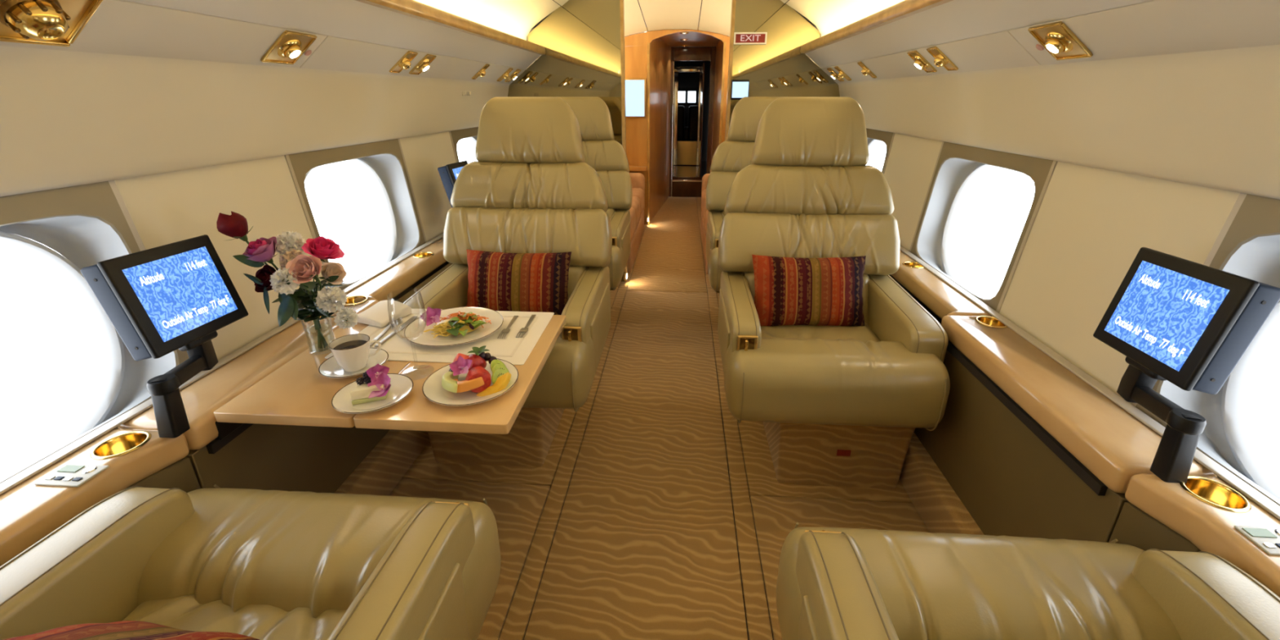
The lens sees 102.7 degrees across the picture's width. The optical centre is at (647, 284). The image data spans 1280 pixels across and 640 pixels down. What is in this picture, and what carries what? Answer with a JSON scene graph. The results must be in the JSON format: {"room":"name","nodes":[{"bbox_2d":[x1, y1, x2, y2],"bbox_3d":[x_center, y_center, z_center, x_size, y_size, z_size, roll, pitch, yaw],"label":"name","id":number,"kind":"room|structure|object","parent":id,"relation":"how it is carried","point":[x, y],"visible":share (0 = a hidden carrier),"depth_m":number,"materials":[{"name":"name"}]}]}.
{"room":"aircraft cabin","nodes":[
{"label":"aircraft cabin","id":0,"kind":"room"},
{"bbox_2d":[0,0,541,493],"bbox_3d":[-0.995,0.068,1.244,0.374,1.515,4.750,1,20,4],"label":"wall","id":1,"kind":"structure","parent":0,"point":[174,104],"depth_m":1.28,"materials":[{"name":"beige"}]},
{"bbox_2d":[0,0,102,46],"bbox_3d":[-0.981,-0.433,0.814,0.108,0.088,0.164,1,20,4],"label":"air nozzle","id":2,"kind":"object","parent":1,"relation":"attached to","point":[59,23],"visible":1,"depth_m":0.82,"materials":[{"name":"gold metal"}]},
{"bbox_2d":[0,0,62,27],"bbox_3d":[-0.978,-0.430,0.815,0.080,0.009,0.080,-36,14,15],"label":"socket","id":3,"kind":"object","parent":2,"relation":"attached to","point":[10,10],"depth_m":0.79,"materials":[{"name":"gold metal"}]},
{"bbox_2d":[0,181,189,483],"bbox_3d":[-1.174,0.130,0.864,0.161,0.538,0.642,1,20,4],"label":"window","id":4,"kind":"structure","parent":1,"relation":"in","point":[86,224],"depth_m":1.07,"materials":[{"name":"white plastic"}]},
{"bbox_2d":[0,233,446,566],"bbox_3d":[-0.984,0.229,1.301,0.172,0.094,4.746,1,20,4],"label":"ledge","id":5,"kind":"object","parent":1,"relation":"attached to","point":[36,501],"visible":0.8,"depth_m":1.01,"materials":[{"name":"brown wood"}]},
{"bbox_2d":[80,234,248,438],"bbox_3d":[-0.964,0.089,1.064,0.136,0.344,0.269,1,20,4],"label":"monitor","id":6,"kind":"object","parent":5,"relation":"on","point":[161,300],"visible":1,"depth_m":1.01,"materials":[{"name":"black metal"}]},
{"bbox_2d":[213,315,566,439],"bbox_3d":[-0.592,0.211,1.330,0.663,0.075,0.574,1,20,4],"label":"folding table","id":7,"kind":"object","parent":5,"relation":"on","point":[295,393],"visible":0.61,"depth_m":1.10,"materials":[{"name":"brown wood"}]},
{"bbox_2d":[299,318,335,355],"bbox_3d":[-0.842,0.117,1.313,0.072,0.112,0.072,1,20,4],"label":"glass vase","id":8,"kind":"object","parent":7,"relation":"on","point":[300,318],"visible":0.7,"depth_m":1.31,"materials":[{"name":"glass"}]},
{"bbox_2d":[216,211,325,347],"bbox_3d":[-0.901,0.005,1.225,0.150,0.367,0.079,-4,20,-10],"label":"rose","id":9,"kind":"object","parent":8,"relation":"in","point":[235,225],"visible":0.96,"depth_m":1.17,"materials":[{"name":"red plant"}]},
{"bbox_2d":[242,236,326,346],"bbox_3d":[-0.865,0.038,1.227,0.114,0.305,0.077,-12,23,-30],"label":"rose","id":10,"kind":"object","parent":8,"relation":"in","point":[261,250],"visible":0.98,"depth_m":1.17,"materials":[{"name":"pink plant"}]},
{"bbox_2d":[253,264,322,348],"bbox_3d":[-0.871,0.070,1.232,0.096,0.241,0.117,-6,21,-16],"label":"rose","id":11,"kind":"object","parent":8,"relation":"in","point":[288,307],"visible":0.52,"depth_m":1.19,"materials":[{"name":"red plant"}]},
{"bbox_2d":[269,267,320,348],"bbox_3d":[-0.818,0.067,1.230,0.062,0.249,0.137,1,20,4],"label":"carnation","id":12,"kind":"object","parent":8,"relation":"in","point":[278,276],"visible":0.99,"depth_m":1.15,"materials":[{"name":"white plant"}]},
{"bbox_2d":[275,231,315,321],"bbox_3d":[-0.860,0.018,1.277,0.070,0.309,0.068,1,20,4],"label":"carnation","id":13,"kind":"object","parent":8,"relation":"in","point":[295,238],"visible":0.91,"depth_m":1.22,"materials":[{"name":"white plant"}]},
{"bbox_2d":[283,280,318,329],"bbox_3d":[-0.852,0.056,1.258,0.090,0.145,0.070,1,20,4],"label":"sprig","id":14,"kind":"object","parent":8,"relation":"in","point":[310,304],"visible":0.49,"depth_m":1.26,"materials":[{"name":"green plant"}]},
{"bbox_2d":[278,248,328,345],"bbox_3d":[-0.840,0.045,1.253,0.054,0.273,0.069,-12,23,-29],"label":"carnation","id":15,"kind":"object","parent":8,"relation":"in","point":[287,256],"visible":0.56,"depth_m":1.20,"materials":[{"name":"beige plant"}]},
{"bbox_2d":[285,254,322,345],"bbox_3d":[-0.808,0.053,1.234,0.068,0.272,0.141,-19,27,-41],"label":"rose","id":16,"kind":"object","parent":8,"relation":"in","point":[304,266],"visible":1,"depth_m":1.17,"materials":[{"name":"pink plant"}]},
{"bbox_2d":[289,290,321,329],"bbox_3d":[-0.838,0.069,1.265,0.067,0.116,0.088,14,24,34],"label":"sprig","id":17,"kind":"object","parent":8,"relation":"in","point":[295,295],"visible":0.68,"depth_m":1.26,"materials":[{"name":"green plant"}]},
{"bbox_2d":[297,281,328,329],"bbox_3d":[-0.825,0.057,1.270,0.069,0.135,0.089,1,20,4],"label":"sprig","id":18,"kind":"object","parent":8,"relation":"in","point":[311,285],"visible":0.68,"depth_m":1.25,"materials":[{"name":"green plant"}]},
{"bbox_2d":[301,235,344,347],"bbox_3d":[-0.789,0.028,1.271,0.105,0.294,0.076,-11,23,-28],"label":"rose","id":19,"kind":"object","parent":8,"relation":"in","point":[321,247],"visible":0.91,"depth_m":1.23,"materials":[{"name":"pink plant"}]},
{"bbox_2d":[313,275,347,323],"bbox_3d":[-0.797,0.080,1.267,0.131,0.199,0.068,6,21,15],"label":"carnation","id":20,"kind":"object","parent":8,"relation":"in","point":[330,305],"visible":1,"depth_m":1.23,"materials":[{"name":"white plant"}]},
{"bbox_2d":[315,262,346,325],"bbox_3d":[-0.804,0.053,1.306,0.093,0.223,0.058,-13,24,-32],"label":"rose","id":21,"kind":"object","parent":8,"relation":"in","point":[331,268],"visible":0.77,"depth_m":1.29,"materials":[{"name":"beige plant"}]},
{"bbox_2d":[317,306,359,328],"bbox_3d":[-0.788,0.114,1.286,0.139,0.122,0.055,1,20,4],"label":"carnation","id":22,"kind":"object","parent":8,"relation":"in","point":[345,314],"visible":0.99,"depth_m":1.26,"materials":[{"name":"white plant"}]},
{"bbox_2d":[318,347,388,377],"bbox_3d":[-0.707,0.194,1.240,0.149,0.018,0.149,1,20,4],"label":"saucer","id":23,"kind":"object","parent":7,"relation":"on","point":[330,368],"visible":0.54,"depth_m":1.23,"materials":[{"name":"white ceramic"}]},
{"bbox_2d":[328,333,381,371],"bbox_3d":[-0.703,0.165,1.228,0.086,0.067,0.094,7,21,19],"label":"coffee cup","id":24,"kind":"object","parent":23,"relation":"on","point":[351,352],"visible":1,"depth_m":1.21,"materials":[{"name":"white ceramic"}]},
{"bbox_2d":[331,373,413,413],"bbox_3d":[-0.593,0.241,1.113,0.159,0.018,0.159,1,20,4],"label":"dessert plate","id":25,"kind":"object","parent":7,"relation":"on","point":[402,385],"visible":0.71,"depth_m":1.10,"materials":[{"name":"white ceramic"}]},
{"bbox_2d":[350,382,389,404],"bbox_3d":[-0.598,0.231,1.105,0.065,0.032,0.042,-5,21,-14],"label":"cake slice","id":26,"kind":"object","parent":25,"relation":"on","point":[360,394],"visible":0.71,"depth_m":1.09,"materials":[{"name":"yellow food"}]},
{"bbox_2d":[366,363,389,382],"bbox_3d":[-0.580,0.189,1.105,0.045,0.040,0.019,-14,24,-34],"label":"flower","id":27,"kind":"object","parent":26,"relation":"on","point":[373,371],"visible":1,"depth_m":1.10,"materials":[{"name":"purple plant"}]},
{"bbox_2d":[367,372,391,398],"bbox_3d":[-0.567,0.216,1.083,0.048,0.034,0.056,-14,25,-34],"label":"flower","id":28,"kind":"object","parent":25,"relation":"on","point":[383,379],"visible":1,"depth_m":1.09,"materials":[{"name":"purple plant"}]},
{"bbox_2d":[324,308,554,364],"bbox_3d":[-0.546,0.135,1.420,0.510,0.003,0.324,1,20,4],"label":"placemat","id":29,"kind":"object","parent":7,"relation":"on","point":[513,349],"visible":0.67,"depth_m":1.36,"materials":[{"name":"white fabric"}]},
{"bbox_2d":[349,300,411,327],"bbox_3d":[-0.787,0.082,1.512,0.130,0.034,0.115,8,22,20],"label":"folded napkin","id":30,"kind":"object","parent":29,"relation":"on","point":[380,313],"visible":0.85,"depth_m":1.49,"materials":[{"name":"white fabric"}]},
{"bbox_2d":[369,316,402,346],"bbox_3d":[-0.728,0.128,1.421,0.033,0.009,0.175,0,20,1],"label":"spoon","id":31,"kind":"object","parent":29,"relation":"on","point":[399,318],"visible":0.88,"depth_m":1.43,"materials":[{"name":"silver metal"}]},
{"bbox_2d":[374,315,417,346],"bbox_3d":[-0.697,0.128,1.430,0.019,0.004,0.198,2,20,5],"label":"table knife","id":32,"kind":"object","parent":29,"relation":"on","point":[407,322],"visible":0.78,"depth_m":1.43,"materials":[{"name":"silver metal"}]},
{"bbox_2d":[404,306,503,346],"bbox_3d":[-0.536,0.120,1.432,0.261,0.018,0.261,1,20,4],"label":"dinner plate","id":33,"kind":"object","parent":29,"relation":"on","point":[415,327],"visible":0.72,"depth_m":1.41,"materials":[{"name":"white ceramic"}]},
{"bbox_2d":[419,306,440,325],"bbox_3d":[-0.599,0.087,1.416,0.057,0.046,0.034,-6,21,-15],"label":"flower","id":34,"kind":"object","parent":33,"relation":"on","point":[433,315],"visible":0.98,"depth_m":1.42,"materials":[{"name":"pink plant"}]},
{"bbox_2d":[423,311,491,337],"bbox_3d":[-0.530,0.102,1.431,0.182,0.040,0.163,1,20,4],"label":"salad","id":35,"kind":"object","parent":33,"relation":"on","point":[455,324],"visible":1,"depth_m":1.41,"materials":[{"name":"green food"}]},
{"bbox_2d":[422,358,518,405],"bbox_3d":[-0.397,0.223,1.162,0.207,0.018,0.207,1,20,4],"label":"fruit plate","id":36,"kind":"object","parent":7,"relation":"on","point":[433,389],"visible":0.57,"depth_m":1.13,"materials":[{"name":"white ceramic"}]},
{"bbox_2d":[441,371,458,392],"bbox_3d":[-0.436,0.215,1.135,0.036,0.037,0.104,-6,21,-17],"label":"slice","id":37,"kind":"object","parent":36,"relation":"on","point":[450,384],"visible":0.87,"depth_m":1.10,"materials":[{"name":"yellow food"}]},
{"bbox_2d":[452,377,484,392],"bbox_3d":[-0.404,0.220,1.115,0.102,0.049,0.034,9,22,24],"label":"slice","id":38,"kind":"object","parent":36,"relation":"on","point":[464,385],"visible":0.75,"depth_m":1.09,"materials":[{"name":"orange food"}]},
{"bbox_2d":[448,355,471,376],"bbox_3d":[-0.406,0.176,1.113,0.050,0.031,0.034,-2,20,-6],"label":"flower","id":39,"kind":"object","parent":38,"relation":"on","point":[461,366],"visible":1,"depth_m":1.12,"materials":[{"name":"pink plant"}]},
{"bbox_2d":[468,354,486,370],"bbox_3d":[-0.391,0.178,1.170,0.046,0.042,0.040,-9,22,-23],"label":"strawberry","id":40,"kind":"object","parent":36,"relation":"on","point":[477,361],"visible":0.62,"depth_m":1.16,"materials":[{"name":"red food"}]},
{"bbox_2d":[465,366,491,392],"bbox_3d":[-0.370,0.205,1.128,0.054,0.055,0.062,-2,20,-6],"label":"strawberry","id":41,"kind":"object","parent":36,"relation":"on","point":[475,372],"visible":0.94,"depth_m":1.11,"materials":[{"name":"red food"}]},
{"bbox_2d":[476,372,511,396],"bbox_3d":[-0.336,0.225,1.124,0.078,0.056,0.031,-7,21,-18],"label":"slice","id":42,"kind":"object","parent":36,"relation":"on","point":[501,383],"visible":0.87,"depth_m":1.12,"materials":[{"name":"food"}]},
{"bbox_2d":[437,160,467,207],"bbox_3d":[-0.854,-0.393,2.381,0.136,0.344,0.269,1,20,4],"label":"monitor","id":43,"kind":"object","parent":5,"relation":"on","point":[449,173],"visible":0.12,"depth_m":2.27,"materials":[{"name":"black plastic"}]},
{"bbox_2d":[260,30,316,64],"bbox_3d":[-0.949,-0.634,1.376,0.092,0.075,0.151,1,20,4],"label":"reading lamp","id":44,"kind":"object","parent":1,"relation":"attached to","point":[288,48],"visible":1,"depth_m":1.35,"materials":[{"name":"gold metal"}]},
{"bbox_2d":[277,39,302,57],"bbox_3d":[-0.947,-0.624,1.361,0.068,0.009,0.068,-36,14,15],"label":"socket","id":45,"kind":"object","parent":44,"relation":"attached to","point":[287,48],"depth_m":1.35,"materials":[{"name":"gold metal"}]},
{"bbox_2d":[288,138,425,289],"bbox_3d":[-1.096,-0.269,1.950,0.161,0.538,0.642,1,20,4],"label":"window","id":46,"kind":"structure","parent":1,"relation":"in","point":[383,162],"depth_m":2.16,"materials":[{"name":"white plastic"}]},
{"bbox_2d":[334,429,429,495],"bbox_3d":[-0.896,0.705,1.471,0.052,0.165,4.750,1,20,4],"label":"carpet","id":47,"kind":"structure","parent":1,"relation":"attached to","point":[385,465],"depth_m":1.70,"materials":[{"name":"beige carpet"}]},
{"bbox_2d":[388,50,417,73],"bbox_3d":[-0.910,-0.830,1.912,0.092,0.075,0.068,1,20,4],"label":"air nozzle","id":48,"kind":"object","parent":1,"relation":"attached to","point":[404,63],"visible":1,"depth_m":1.90,"materials":[{"name":"gold metal"}]},
{"bbox_2d":[408,53,436,75],"bbox_3d":[-0.900,-0.882,2.053,0.092,0.075,0.076,1,20,4],"label":"reading lamp","id":49,"kind":"object","parent":1,"relation":"attached to","point":[423,65],"visible":1,"depth_m":2.04,"materials":[{"name":"gold metal"}]},
{"bbox_2d":[415,58,430,71],"bbox_3d":[-0.897,-0.878,2.054,0.068,0.009,0.068,-36,14,15],"label":"socket","id":50,"kind":"object","parent":49,"relation":"attached to","point":[424,64],"depth_m":2.04,"materials":[{"name":"gold metal"}]},
{"bbox_2d":[355,0,545,54],"bbox_3d":[-0.810,-0.641,0.969,0.034,0.046,4.746,1,20,4],"label":"trim","id":51,"kind":"structure","parent":1,"relation":"attached to","point":[411,8],"depth_m":1.90,"materials":[{"name":"brown wood"}]},
{"bbox_2d":[450,126,478,162],"bbox_3d":[-1.017,-0.667,3.037,0.161,0.538,0.642,1,20,4],"label":"window","id":52,"kind":"structure","parent":1,"relation":"in","point":[471,134],"depth_m":2.81,"materials":[{"name":"white plastic"}]},
{"bbox_2d":[389,196,928,639],"bbox_3d":[0.113,0.186,3.209,2.300,0.060,8.500,1,20,4],"label":"floor","id":53,"kind":"structure","parent":0,"point":[651,512],"depth_m":1.71,"materials":[{"name":"brown carpet"}]},
{"bbox_2d":[0,484,501,639],"bbox_3d":[-0.622,0.484,0.570,0.640,1.198,0.905,1,20,4],"label":"seat","id":54,"kind":"object","parent":53,"relation":"on","point":[256,563],"visible":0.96,"depth_m":0.81,"materials":[{"name":"beige leather"}]},
{"bbox_2d":[1,620,259,639],"bbox_3d":[-0.626,0.484,0.612,0.398,0.206,0.190,3,20,8],"label":"striped pillow","id":55,"kind":"object","parent":54,"relation":"on","point":[126,629],"visible":1,"depth_m":0.63,"materials":[{"name":"fabric"}]},
{"bbox_2d":[122,594,346,639],"bbox_3d":[-0.620,0.640,0.653,0.455,0.168,0.460,1,20,4],"label":"seat cushion","id":56,"kind":"object","parent":54,"relation":"on","point":[259,616],"depth_m":0.79,"materials":[{"name":"beige leather"}]},
{"bbox_2d":[403,97,612,466],"bbox_3d":[-0.471,-0.011,1.846,0.640,1.249,0.796,1,20,4],"label":"seat","id":57,"kind":"object","parent":53,"relation":"on","point":[531,188],"visible":0.62,"depth_m":1.91,"materials":[{"name":"beige leather"}]},
{"bbox_2d":[466,248,571,315],"bbox_3d":[-0.474,0.003,1.874,0.397,0.241,0.150,2,20,6],"label":"striped pillow","id":58,"kind":"object","parent":57,"relation":"on","point":[498,281],"visible":0.85,"depth_m":1.83,"materials":[{"name":"fabric"}]},
{"bbox_2d":[443,206,612,266],"bbox_3d":[-0.457,-0.183,1.994,0.640,0.242,0.207,1,20,4],"label":"cushion","id":59,"kind":"object","parent":57,"relation":"on","point":[585,232],"depth_m":1.92,"materials":[{"name":"beige leather"}]},
{"bbox_2d":[450,161,608,211],"bbox_3d":[-0.452,-0.376,1.997,0.600,0.204,0.187,1,20,4],"label":"cushion","id":60,"kind":"object","parent":57,"relation":"on","point":[478,186],"depth_m":1.93,"materials":[{"name":"beige leather"}]},
{"bbox_2d":[567,266,586,299],"bbox_3d":[-0.462,0.040,1.995,0.464,0.251,0.175,1,20,4],"label":"lumbar cushion","id":61,"kind":"object","parent":57,"relation":"on","point":[576,273],"depth_m":1.93,"materials":[{"name":"beige leather"}]},
{"bbox_2d":[560,97,632,290],"bbox_3d":[-0.420,-0.378,2.848,0.640,1.249,0.796,1,20,4],"label":"seat","id":62,"kind":"object","parent":53,"relation":"on","point":[606,156],"visible":0.27,"depth_m":2.91,"materials":[{"name":"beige leather"}]},
{"bbox_2d":[582,139,629,172],"bbox_3d":[-0.402,-0.743,3.000,0.600,0.204,0.187,1,20,4],"label":"cushion","id":63,"kind":"object","parent":62,"relation":"on","point":[602,155],"depth_m":2.92,"materials":[{"name":"beige leather"}]},
{"bbox_2d":[595,170,632,209],"bbox_3d":[-0.407,-0.551,2.997,0.640,0.242,0.207,1,20,4],"label":"cushion","id":64,"kind":"object","parent":62,"relation":"on","point":[617,184],"depth_m":2.90,"materials":[{"name":"beige leather"}]},
{"bbox_2d":[627,173,644,272],"bbox_3d":[-0.393,-0.692,4.386,0.640,0.780,1.620,1,20,4],"label":"divan","id":65,"kind":"object","parent":53,"relation":"on","point":[637,180],"visible":0.23,"depth_m":4.46,"materials":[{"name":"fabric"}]},
{"bbox_2d":[629,206,635,241],"bbox_3d":[-0.424,-0.467,3.991,0.640,0.220,0.440,1,20,4],"label":"seat cushion","id":66,"kind":"object","parent":65,"relation":"on","point":[633,214],"depth_m":3.97,"materials":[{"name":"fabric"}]},
{"bbox_2d":[631,195,639,226],"bbox_3d":[-0.393,-0.622,4.412,0.640,0.220,0.440,1,20,4],"label":"seat cushion","id":67,"kind":"object","parent":65,"relation":"on","point":[635,200],"depth_m":4.35,"materials":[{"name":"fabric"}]},
{"bbox_2d":[631,187,644,215],"bbox_3d":[-0.363,-0.776,4.834,0.640,0.220,0.440,1,20,4],"label":"seat cushion","id":68,"kind":"object","parent":65,"relation":"on","point":[637,192],"depth_m":4.77,"materials":[{"name":"fabric"}]},
{"bbox_2d":[676,105,684,154],"bbox_3d":[0.476,-2.336,7.991,0.200,0.860,0.260,1,20,4],"label":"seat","id":69,"kind":"object","parent":53,"relation":"on","point":[681,109],"visible":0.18,"depth_m":7.87,"materials":[{"name":"black leather"}]},
{"bbox_2d":[688,105,697,155],"bbox_3d":[0.736,-2.330,7.975,0.200,0.860,0.260,1,20,4],"label":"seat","id":70,"kind":"object","parent":53,"relation":"on","point":[693,109],"visible":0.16,"depth_m":7.86,"materials":[{"name":"black leather"}]},
{"bbox_2d":[700,173,710,274],"bbox_3d":[0.804,-0.664,4.310,0.640,0.780,1.620,1,20,4],"label":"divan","id":71,"kind":"object","parent":53,"relation":"on","point":[704,220],"visible":0.16,"depth_m":4.48,"materials":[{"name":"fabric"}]},
{"bbox_2d":[701,188,706,213],"bbox_3d":[0.835,-0.749,4.758,0.640,0.220,0.440,1,20,4],"label":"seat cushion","id":72,"kind":"object","parent":71,"relation":"on","point":[704,193],"depth_m":4.73,"materials":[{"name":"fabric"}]},
{"bbox_2d":[702,198,706,227],"bbox_3d":[0.804,-0.594,4.336,0.640,0.220,0.440,1,20,4],"label":"seat cushion","id":73,"kind":"object","parent":71,"relation":"on","point":[704,202],"depth_m":4.34,"materials":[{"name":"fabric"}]},
{"bbox_2d":[706,97,778,293],"bbox_3d":[0.645,-0.353,2.780,0.640,1.249,0.796,1,20,4],"label":"seat","id":74,"kind":"object","parent":53,"relation":"on","point":[733,154],"visible":0.23,"depth_m":2.86,"materials":[{"name":"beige leather"}]},
{"bbox_2d":[706,171,737,211],"bbox_3d":[0.659,-0.524,2.926,0.640,0.241,0.212,1,20,4],"label":"cushion","id":75,"kind":"object","parent":74,"relation":"on","point":[719,184],"depth_m":2.87,"materials":[{"name":"beige leather"}]},
{"bbox_2d":[709,140,755,173],"bbox_3d":[0.663,-0.719,2.933,0.600,0.204,0.186,1,20,4],"label":"cushion","id":76,"kind":"object","parent":74,"relation":"on","point":[730,156],"depth_m":2.87,"materials":[{"name":"beige leather"}]},
{"bbox_2d":[717,97,950,488],"bbox_3d":[0.575,0.023,1.755,0.640,1.249,0.796,1,20,4],"label":"seat","id":77,"kind":"object","parent":53,"relation":"on","point":[837,406],"visible":0.87,"depth_m":1.72,"materials":[{"name":"beige leather"}]},
{"bbox_2d":[743,271,869,324],"bbox_3d":[0.584,0.073,1.904,0.464,0.251,0.175,1,20,4],"label":"lumbar cushion","id":78,"kind":"object","parent":77,"relation":"on","point":[748,277],"depth_m":1.84,"materials":[{"name":"multicoloured fabric"}]},
{"bbox_2d":[751,254,866,326],"bbox_3d":[0.562,0.026,1.783,0.398,0.242,0.152,0,20,0],"label":"striped pillow","id":79,"kind":"object","parent":77,"relation":"on","point":[789,291],"visible":0.98,"depth_m":1.74,"materials":[{"name":"fabric"}]},
{"bbox_2d":[724,164,893,215],"bbox_3d":[0.594,-0.343,1.907,0.600,0.204,0.186,1,20,4],"label":"cushion","id":80,"kind":"object","parent":77,"relation":"on","point":[757,189],"depth_m":1.84,"materials":[{"name":"beige leather"}]},
{"bbox_2d":[718,212,900,275],"bbox_3d":[0.589,-0.148,1.901,0.640,0.241,0.212,1,20,4],"label":"cushion","id":81,"kind":"object","parent":77,"relation":"on","point":[875,236],"depth_m":1.83,"materials":[{"name":"beige leather"}]},
{"bbox_2d":[760,322,879,343],"bbox_3d":[0.577,0.200,1.852,0.455,0.169,0.460,1,20,4],"label":"seat cushion","id":82,"kind":"object","parent":77,"relation":"on","point":[870,331],"depth_m":1.73,"materials":[{"name":"beige leather"}]},
{"bbox_2d":[776,522,1279,639],"bbox_3d":[0.521,0.518,0.479,0.640,1.198,0.905,1,20,4],"label":"seat","id":83,"kind":"object","parent":53,"relation":"on","point":[833,583],"visible":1,"depth_m":0.75,"materials":[{"name":"beige leather"}]},
{"bbox_2d":[413,0,904,40],"bbox_3d":[0.045,-1.059,1.690,1.840,0.605,6.500,1,20,4],"label":"ceiling","id":84,"kind":"structure","parent":0,"point":[516,18],"depth_m":2.92,"materials":[{"name":"beige"}]},
{"bbox_2d":[507,0,839,282],"bbox_3d":[0.148,-0.925,3.351,2.240,1.930,0.057,1,20,4],"label":"wall","id":85,"kind":"structure","parent":0,"point":[583,41],"depth_m":3.15,"materials":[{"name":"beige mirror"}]},
{"bbox_2d":[730,80,749,99],"bbox_3d":[0.576,-1.205,3.171,0.110,0.116,0.034,1,20,4],"label":"wall screen","id":86,"kind":"object","parent":85,"relation":"attached to","point":[740,89],"visible":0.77,"depth_m":3.15,"materials":[{"name":"white glass"}]},
{"bbox_2d":[733,31,767,44],"bbox_3d":[0.621,-1.482,3.085,0.196,0.066,0.014,1,20,4],"label":"exit sign","id":87,"kind":"object","parent":85,"relation":"attached to","point":[754,37],"visible":1,"depth_m":3.08,"materials":[{"name":"red plastic"}]},
{"bbox_2d":[624,26,729,225],"bbox_3d":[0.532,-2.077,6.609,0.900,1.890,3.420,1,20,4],"label":"wall","id":88,"kind":"structure","parent":0,"point":[660,47],"depth_m":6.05,"materials":[{"name":"brown wood"}]},
{"bbox_2d":[625,78,645,117],"bbox_3d":[-0.118,-1.777,4.891,0.209,0.349,0.024,1,20,4],"label":"wall screen","id":89,"kind":"object","parent":88,"relation":"attached to","point":[635,88],"visible":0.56,"depth_m":4.88,"materials":[{"name":"white glass"}]},
{"bbox_2d":[686,90,696,103],"bbox_3d":[0.702,-2.948,8.047,0.149,0.195,0.035,1,20,4],"label":"window","id":90,"kind":"structure","parent":88,"relation":"in","point":[691,95],"depth_m":8.04,"materials":[{"name":"white glass"}]},
{"bbox_2d":[668,47,715,196],"bbox_3d":[0.586,-2.153,6.875,0.606,1.810,0.862,1,20,4],"label":"door","id":91,"kind":"structure","parent":88,"relation":"in","point":[682,186],"depth_m":6.50,"materials":[{"name":"brown wood"}]},
{"bbox_2d":[804,0,1279,551],"bbox_3d":[0.967,0.114,1.120,0.374,1.515,4.750,1,20,4],"label":"wall","id":92,"kind":"structure","parent":0,"point":[1157,139],"depth_m":1.23,"materials":[{"name":"beige"}]},
{"bbox_2d":[857,61,876,78],"bbox_3d":[1.057,-1.031,2.460,0.092,0.075,0.048,1,20,4],"label":"air nozzle","id":93,"kind":"object","parent":92,"relation":"attached to","point":[865,71],"visible":1,"depth_m":2.45,"materials":[{"name":"gold metal"}]},
{"bbox_2d":[800,0,953,53],"bbox_3d":[0.782,-0.604,0.868,0.034,0.046,4.746,1,20,4],"label":"trim","id":94,"kind":"structure","parent":92,"relation":"attached to","point":[906,8],"depth_m":1.89,"materials":[{"name":"brown wood"}]},
{"bbox_2d":[865,128,893,172],"bbox_3d":[1.250,-0.614,2.892,0.161,0.538,0.642,1,20,4],"label":"window","id":95,"kind":"structure","parent":92,"relation":"in","point":[873,137],"depth_m":2.70,"materials":[{"name":"white plastic"}]},
{"bbox_2d":[906,50,937,73],"bbox_3d":[1.016,-0.823,1.893,0.092,0.075,0.076,1,20,4],"label":"reading lamp","id":96,"kind":"object","parent":92,"relation":"attached to","point":[920,62],"visible":1,"depth_m":1.88,"materials":[{"name":"gold metal"}]},
{"bbox_2d":[914,55,928,68],"bbox_3d":[1.013,-0.820,1.895,0.068,0.009,0.068,38,18,-9],"label":"socket","id":97,"kind":"object","parent":96,"relation":"attached to","point":[920,62],"depth_m":1.88,"materials":[{"name":"gold metal"}]},
{"bbox_2d":[898,431,983,534],"bbox_3d":[0.868,0.746,1.358,0.052,0.165,4.750,1,20,4],"label":"baseboard","id":98,"kind":"structure","parent":92,"relation":"attached to","point":[938,505],"depth_m":1.55,"materials":[{"name":"beige carpet"}]},
{"bbox_2d":[926,46,958,71],"bbox_3d":[1.006,-0.768,1.743,0.092,0.075,0.068,1,20,4],"label":"air nozzle","id":99,"kind":"object","parent":92,"relation":"attached to","point":[940,60],"visible":1,"depth_m":1.73,"materials":[{"name":"gold metal"}]},
{"bbox_2d":[935,53,948,64],"bbox_3d":[1.003,-0.765,1.745,0.048,0.007,0.048,38,18,-9],"label":"socket","id":100,"kind":"object","parent":99,"relation":"attached to","point":[940,59],"depth_m":1.73,"materials":[{"name":"gold metal"}]},
{"bbox_2d":[910,142,1053,311],"bbox_3d":[1.172,-0.216,1.806,0.161,0.538,0.642,1,20,4],"label":"window","id":101,"kind":"structure","parent":92,"relation":"in","point":[958,166],"depth_m":2.01,"materials":[{"name":"white plastic"}]},
{"bbox_2d":[1027,21,1093,60],"bbox_3d":[0.968,-0.575,1.216,0.092,0.075,0.151,1,20,4],"label":"reading lamp","id":102,"kind":"object","parent":92,"relation":"attached to","point":[1055,37],"visible":1,"depth_m":1.19,"materials":[{"name":"gold metal"}]},
{"bbox_2d":[1044,31,1073,53],"bbox_3d":[0.963,-0.565,1.202,0.068,0.009,0.068,38,18,-9],"label":"socket","id":103,"kind":"object","parent":102,"relation":"attached to","point":[1055,42],"depth_m":1.19,"materials":[{"name":"gold metal"}]},
{"bbox_2d":[890,245,1279,597],"bbox_3d":[0.956,0.275,1.177,0.172,0.094,4.746,1,20,4],"label":"ledge","id":104,"kind":"object","parent":92,"relation":"attached to","point":[1104,439],"visible":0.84,"depth_m":1.03,"materials":[{"name":"brown wood"}]},
{"bbox_2d":[1093,247,1279,483],"bbox_3d":[0.953,0.130,0.935,0.098,0.355,0.267,3,20,9],"label":"monitor","id":105,"kind":"object","parent":104,"relation":"on","point":[1187,324],"visible":1,"depth_m":0.88,"materials":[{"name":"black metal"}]},
{"bbox_2d":[1135,194,1279,506],"bbox_3d":[1.093,0.183,0.719,0.161,0.538,0.642,1,20,4],"label":"window","id":106,"kind":"structure","parent":92,"relation":"in","point":[1250,249],"depth_m":0.96,"materials":[{"name":"white plastic"}]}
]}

